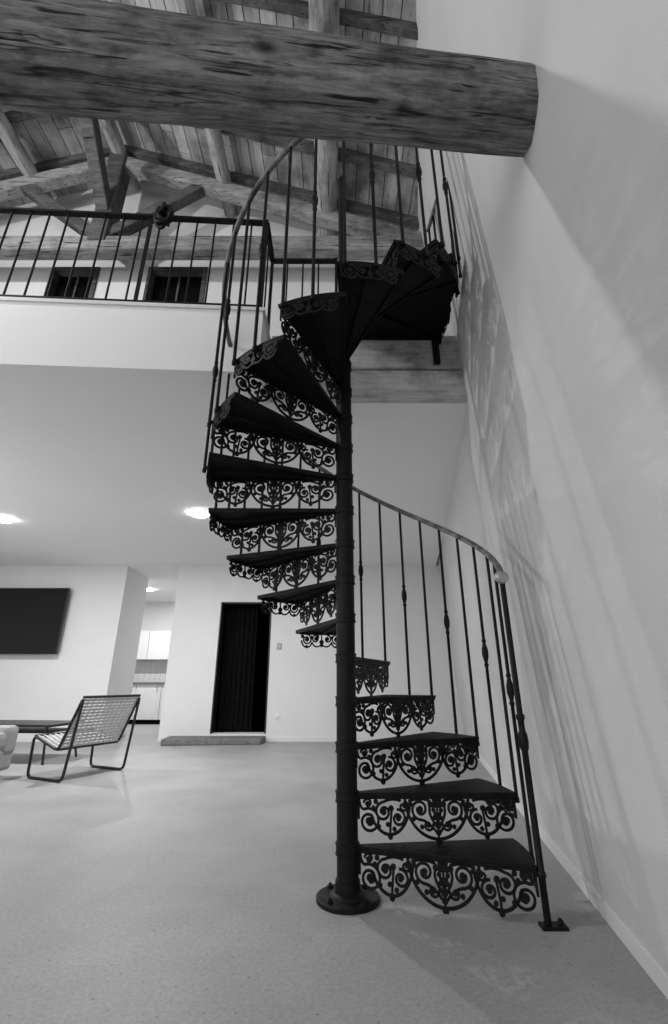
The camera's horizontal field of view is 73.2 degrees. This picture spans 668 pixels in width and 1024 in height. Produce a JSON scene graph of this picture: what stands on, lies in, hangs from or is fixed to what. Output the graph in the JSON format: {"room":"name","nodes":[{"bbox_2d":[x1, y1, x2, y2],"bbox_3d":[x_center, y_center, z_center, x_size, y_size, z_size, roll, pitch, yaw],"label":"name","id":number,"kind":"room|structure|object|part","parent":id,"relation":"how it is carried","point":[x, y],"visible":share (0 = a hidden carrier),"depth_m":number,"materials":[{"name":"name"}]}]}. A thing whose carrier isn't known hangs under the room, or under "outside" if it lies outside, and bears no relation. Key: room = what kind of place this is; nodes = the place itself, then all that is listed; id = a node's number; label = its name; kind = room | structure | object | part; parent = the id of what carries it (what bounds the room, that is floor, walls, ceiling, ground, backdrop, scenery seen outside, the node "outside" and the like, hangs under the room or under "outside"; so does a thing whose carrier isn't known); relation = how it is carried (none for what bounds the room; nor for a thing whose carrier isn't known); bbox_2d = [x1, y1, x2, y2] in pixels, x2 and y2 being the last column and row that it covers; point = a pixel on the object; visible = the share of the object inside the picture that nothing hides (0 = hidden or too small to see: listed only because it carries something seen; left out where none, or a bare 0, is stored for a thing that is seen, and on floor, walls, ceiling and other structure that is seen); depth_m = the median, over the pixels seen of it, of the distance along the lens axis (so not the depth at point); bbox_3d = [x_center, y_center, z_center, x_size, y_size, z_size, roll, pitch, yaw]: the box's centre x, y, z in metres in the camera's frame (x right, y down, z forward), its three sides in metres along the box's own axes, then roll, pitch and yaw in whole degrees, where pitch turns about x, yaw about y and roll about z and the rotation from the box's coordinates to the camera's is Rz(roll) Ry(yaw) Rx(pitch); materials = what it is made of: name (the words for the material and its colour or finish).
{"room":"living room","nodes":[
{"label":"living room","id":0,"kind":"room"},
{"bbox_2d":[0,296,270,339],"bbox_3d":[-2.912,-1.312,3.882,8.376,0.030,1.833,0,-21,0],"label":"floor","id":1,"kind":"structure","parent":0,"point":[2,298],"depth_m":3.30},
{"bbox_2d":[0,202,337,331],"bbox_3d":[-3.439,-2.049,3.446,7.020,1.038,0.462,2,-21,-6],"label":"gallery railing","id":2,"kind":"object","parent":1,"relation":"on","point":[164,215],"visible":0.94,"depth_m":3.62,"materials":[{"name":"metal"}]},
{"bbox_2d":[136,602,174,678],"bbox_3d":[-4.850,3.853,11.748,4.700,2.940,0.300,0,-21,0],"label":"wall","id":3,"kind":"structure","parent":0,"point":[157,616],"depth_m":11.97,"materials":[{"name":"white paint"}]},
{"bbox_2d":[133,661,167,681],"bbox_3d":[-4.689,4.069,11.496,2.423,0.518,0.014,0,-21,0],"label":"tile backsplash","id":4,"kind":"structure","parent":3,"relation":"attached to","point":[142,674],"depth_m":11.48,"materials":[{"name":"grey tile"}]},
{"bbox_2d":[0,180,382,338],"bbox_3d":[-2.911,-2.697,5.389,8.377,3.630,0.200,0,-21,0],"label":"wall","id":5,"kind":"structure","parent":0,"point":[149,193],"depth_m":5.38,"materials":[{"name":"white paint"}]},
{"bbox_2d":[43,267,100,297],"bbox_3d":[-3.065,-1.948,5.067,0.570,2.000,0.170,0,-21,0],"label":"frame","id":6,"kind":"object","parent":5,"relation":"attached to","point":[58,272],"visible":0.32,"depth_m":5.33,"materials":[{"name":"grey wood"}]},
{"bbox_2d":[55,277,92,297],"bbox_3d":[-3.065,-1.912,5.091,0.470,1.950,0.040,0,-21,0],"label":"leaf","id":7,"kind":"object","parent":5,"relation":"attached to","point":[62,284],"visible":0.21,"depth_m":5.36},
{"bbox_2d":[142,267,207,302],"bbox_3d":[-1.850,-1.948,5.067,0.700,2.000,0.170,0,-21,0],"label":"frame","id":8,"kind":"object","parent":5,"relation":"attached to","point":[179,272],"visible":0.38,"depth_m":5.33,"materials":[{"name":"grey wood"}]},
{"bbox_2d":[151,277,201,301],"bbox_3d":[-1.850,-1.912,5.091,0.600,1.950,0.040,0,-21,0],"label":"leaf","id":9,"kind":"object","parent":5,"relation":"attached to","point":[160,284],"visible":0.21,"depth_m":5.35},
{"bbox_2d":[0,0,423,259],"bbox_3d":[-2.987,-5.006,1.677,7.985,1.837,8.380,0,-21,0],"label":"roof truss","id":10,"kind":"object","parent":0,"point":[112,170],"depth_m":4.98,"materials":[{"name":"wood"}]},
{"bbox_2d":[0,0,417,230],"bbox_3d":[-2.900,-5.096,1.735,8.682,1.701,8.624,0,-21,0],"label":"boards","id":11,"kind":"object","parent":10,"relation":"on","point":[50,137],"visible":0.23,"depth_m":5.07,"materials":[{"name":"wood"}]},
{"bbox_2d":[0,566,463,741],"bbox_3d":[-2.300,2.557,8.335,9.800,2.940,1.000,0,-21,0],"label":"wall","id":12,"kind":"structure","parent":0,"point":[301,680],"depth_m":7.86,"materials":[{"name":"white paint"}]},
{"bbox_2d":[0,588,70,653],"bbox_3d":[-5.755,1.923,7.964,1.990,1.140,0.142,0,-21,0],"label":"television","id":13,"kind":"object","parent":12,"relation":"attached to","point":[31,619],"visible":1,"depth_m":7.91,"materials":[{"name":"black paint"}]},
{"bbox_2d":[16,737,91,741],"bbox_3d":[-5.420,3.718,7.352,3.160,0.070,0.014,0,-21,0],"label":"baseboard","id":14,"kind":"structure","parent":12,"relation":"attached to","point":[19,739],"depth_m":7.35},
{"bbox_2d":[217,607,257,730],"bbox_3d":[-1.700,2.750,8.027,0.580,2.100,0.040,0,-21,0],"label":"door","id":15,"kind":"structure","parent":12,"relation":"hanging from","point":[238,667],"depth_m":8.01,"materials":[{"name":"black wood"}]},
{"bbox_2d":[210,602,271,733],"bbox_3d":[-1.580,2.679,7.883,0.920,2.150,0.258,0,-21,0],"label":"frame","id":16,"kind":"object","parent":12,"relation":"attached to","point":[223,604],"visible":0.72,"depth_m":7.85,"materials":[{"name":"black paint"}]},
{"bbox_2d":[215,606,269,731],"bbox_3d":[-1.580,2.912,8.468,1.020,2.370,1.000,0,-21,0],"label":"recess","id":17,"kind":"object","parent":12,"relation":"in","point":[263,622],"visible":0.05,"depth_m":8.80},
{"bbox_2d":[157,737,389,741],"bbox_3d":[-0.372,3.718,7.352,5.016,0.070,0.014,0,-21,0],"label":"baseboard","id":18,"kind":"structure","parent":12,"relation":"attached to","point":[270,739],"depth_m":7.35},
{"bbox_2d":[0,301,466,601],"bbox_3d":[-2.250,0.528,7.909,9.700,0.550,10.638,0,-21,0],"label":"ceiling","id":19,"kind":"structure","parent":0,"point":[104,409],"depth_m":4.15,"materials":[{"name":"paint"}]},
{"bbox_2d":[0,515,13,522],"bbox_3d":[-4.380,0.098,5.953,0.240,0.035,0.240,0,-21,0],"label":"recessed light","id":20,"kind":"object","parent":19,"relation":"in","point":[3,519],"visible":1,"depth_m":5.94,"materials":[{"name":"white"}]},
{"bbox_2d":[190,509,209,517],"bbox_3d":[-1.720,0.027,5.766,0.240,0.035,0.240,0,-21,0],"label":"recessed light","id":21,"kind":"object","parent":19,"relation":"in","point":[197,513],"visible":0.99,"depth_m":5.73,"materials":[{"name":"white"}]},
{"bbox_2d":[196,0,413,227],"bbox_3d":[-2.450,-5.092,1.774,9.700,1.900,8.700,0,-21,0],"label":"roof","id":22,"kind":"structure","parent":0,"point":[345,0],"depth_m":4.87,"materials":[{"name":"wood"}]},
{"bbox_2d":[0,724,667,1023],"bbox_3d":[-1.650,2.397,3.636,11.300,0.100,17.500,0,-21,0],"label":"floor","id":23,"kind":"structure","parent":0,"point":[177,884],"depth_m":1.85,"materials":[{"name":"concrete"}]},
{"bbox_2d":[0,725,18,770],"bbox_3d":[-3.900,2.103,3.988,1.120,0.700,1.750,0,-21,0],"label":"sofa","id":24,"kind":"object","parent":23,"relation":"on","point":[8,733],"visible":1,"depth_m":4.66,"materials":[{"name":"fabric"}]},
{"bbox_2d":[0,720,81,764],"bbox_3d":[-3.980,2.897,5.692,1.240,0.433,0.680,-2,-21,6],"label":"coffee table","id":25,"kind":"object","parent":23,"relation":"on","point":[25,726],"visible":0.62,"depth_m":5.62,"materials":[{"name":"black paint"}]},
{"bbox_2d":[18,727,73,733],"bbox_3d":[-3.980,2.781,5.736,1.120,0.015,0.560,-2,-21,6],"label":"shelf","id":26,"kind":"object","parent":25,"relation":"attached to","point":[21,729],"depth_m":5.62,"materials":[{"name":"white paint"}]},
{"bbox_2d":[26,694,140,782],"bbox_3d":[-2.668,2.390,4.854,0.659,0.779,0.748,-9,-23,23],"label":"lounge chair","id":27,"kind":"object","parent":23,"relation":"on","point":[76,737],"visible":1,"depth_m":4.78,"materials":[{"name":"black paint"}]},
{"bbox_2d":[128,631,170,723],"bbox_3d":[-4.699,4.037,11.121,2.443,2.150,0.739,0,-21,0],"label":"kitchen cabinets","id":28,"kind":"object","parent":23,"relation":"on","point":[153,645],"visible":0.32,"depth_m":11.32,"materials":[{"name":"wood"}]},
{"bbox_2d":[133,682,164,683],"bbox_3d":[-4.700,4.208,11.051,2.440,0.040,0.730,0,-21,0],"label":"countertop","id":29,"kind":"structure","parent":28,"relation":"on","point":[133,682],"depth_m":10.71,"materials":[{"name":"stone"}]},
{"bbox_2d":[160,736,264,745],"bbox_3d":[-1.910,3.623,7.129,1.578,0.090,0.499,0,-21,0],"label":"doorstep","id":30,"kind":"object","parent":23,"relation":"on","point":[171,740],"visible":1,"depth_m":6.99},
{"bbox_2d":[202,138,569,931],"bbox_3d":[0.072,-0.512,2.844,1.681,4.778,1.664,0,-21,0],"label":"spiral staircase","id":31,"kind":"structure","parent":23,"relation":"on","point":[409,295],"depth_m":2.48,"materials":[{"name":"metal"}]},
{"bbox_3d":[0.062,-1.125,3.077,1.668,3.321,1.669,0,-21,0],"label":"handrail","id":32,"kind":"part","parent":31,"relation":"part of","materials":[{"name":"black metal"}]},
{"bbox_3d":[0.862,0.993,2.009,0.100,1.370,0.050,0,-21,0],"label":"newel post","id":33,"kind":"part","parent":31,"relation":"part of","materials":[{"name":"metal"}]},
{"bbox_2d":[416,0,667,974],"bbox_3d":[1.409,-1.108,4.967,0.886,7.600,17.921,-4,-21,9],"label":"wall","id":34,"kind":"structure","parent":0,"point":[558,321],"depth_m":1.59,"materials":[{"name":"paint"}]},
{"bbox_2d":[0,0,538,156],"bbox_3d":[-1.901,-1.470,1.381,5.429,0.396,0.368,2,-21,-5],"label":"log beam","id":35,"kind":"structure","parent":34,"relation":"attached to","point":[91,59],"depth_m":1.45,"materials":[{"name":"wood"}]},
{"bbox_2d":[269,336,467,402],"bbox_3d":[0.285,-1.137,3.569,1.570,0.580,0.095,0,-21,0],"label":"beam","id":36,"kind":"structure","parent":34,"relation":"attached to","point":[383,371],"depth_m":3.51,"materials":[{"name":"grey wood"}]},
{"bbox_2d":[475,752,667,998],"bbox_3d":[1.030,1.463,1.423,0.028,0.075,12.897,-4,-21,9],"label":"baseboard","id":37,"kind":"structure","parent":34,"relation":"attached to","point":[648,963],"depth_m":1.78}
]}

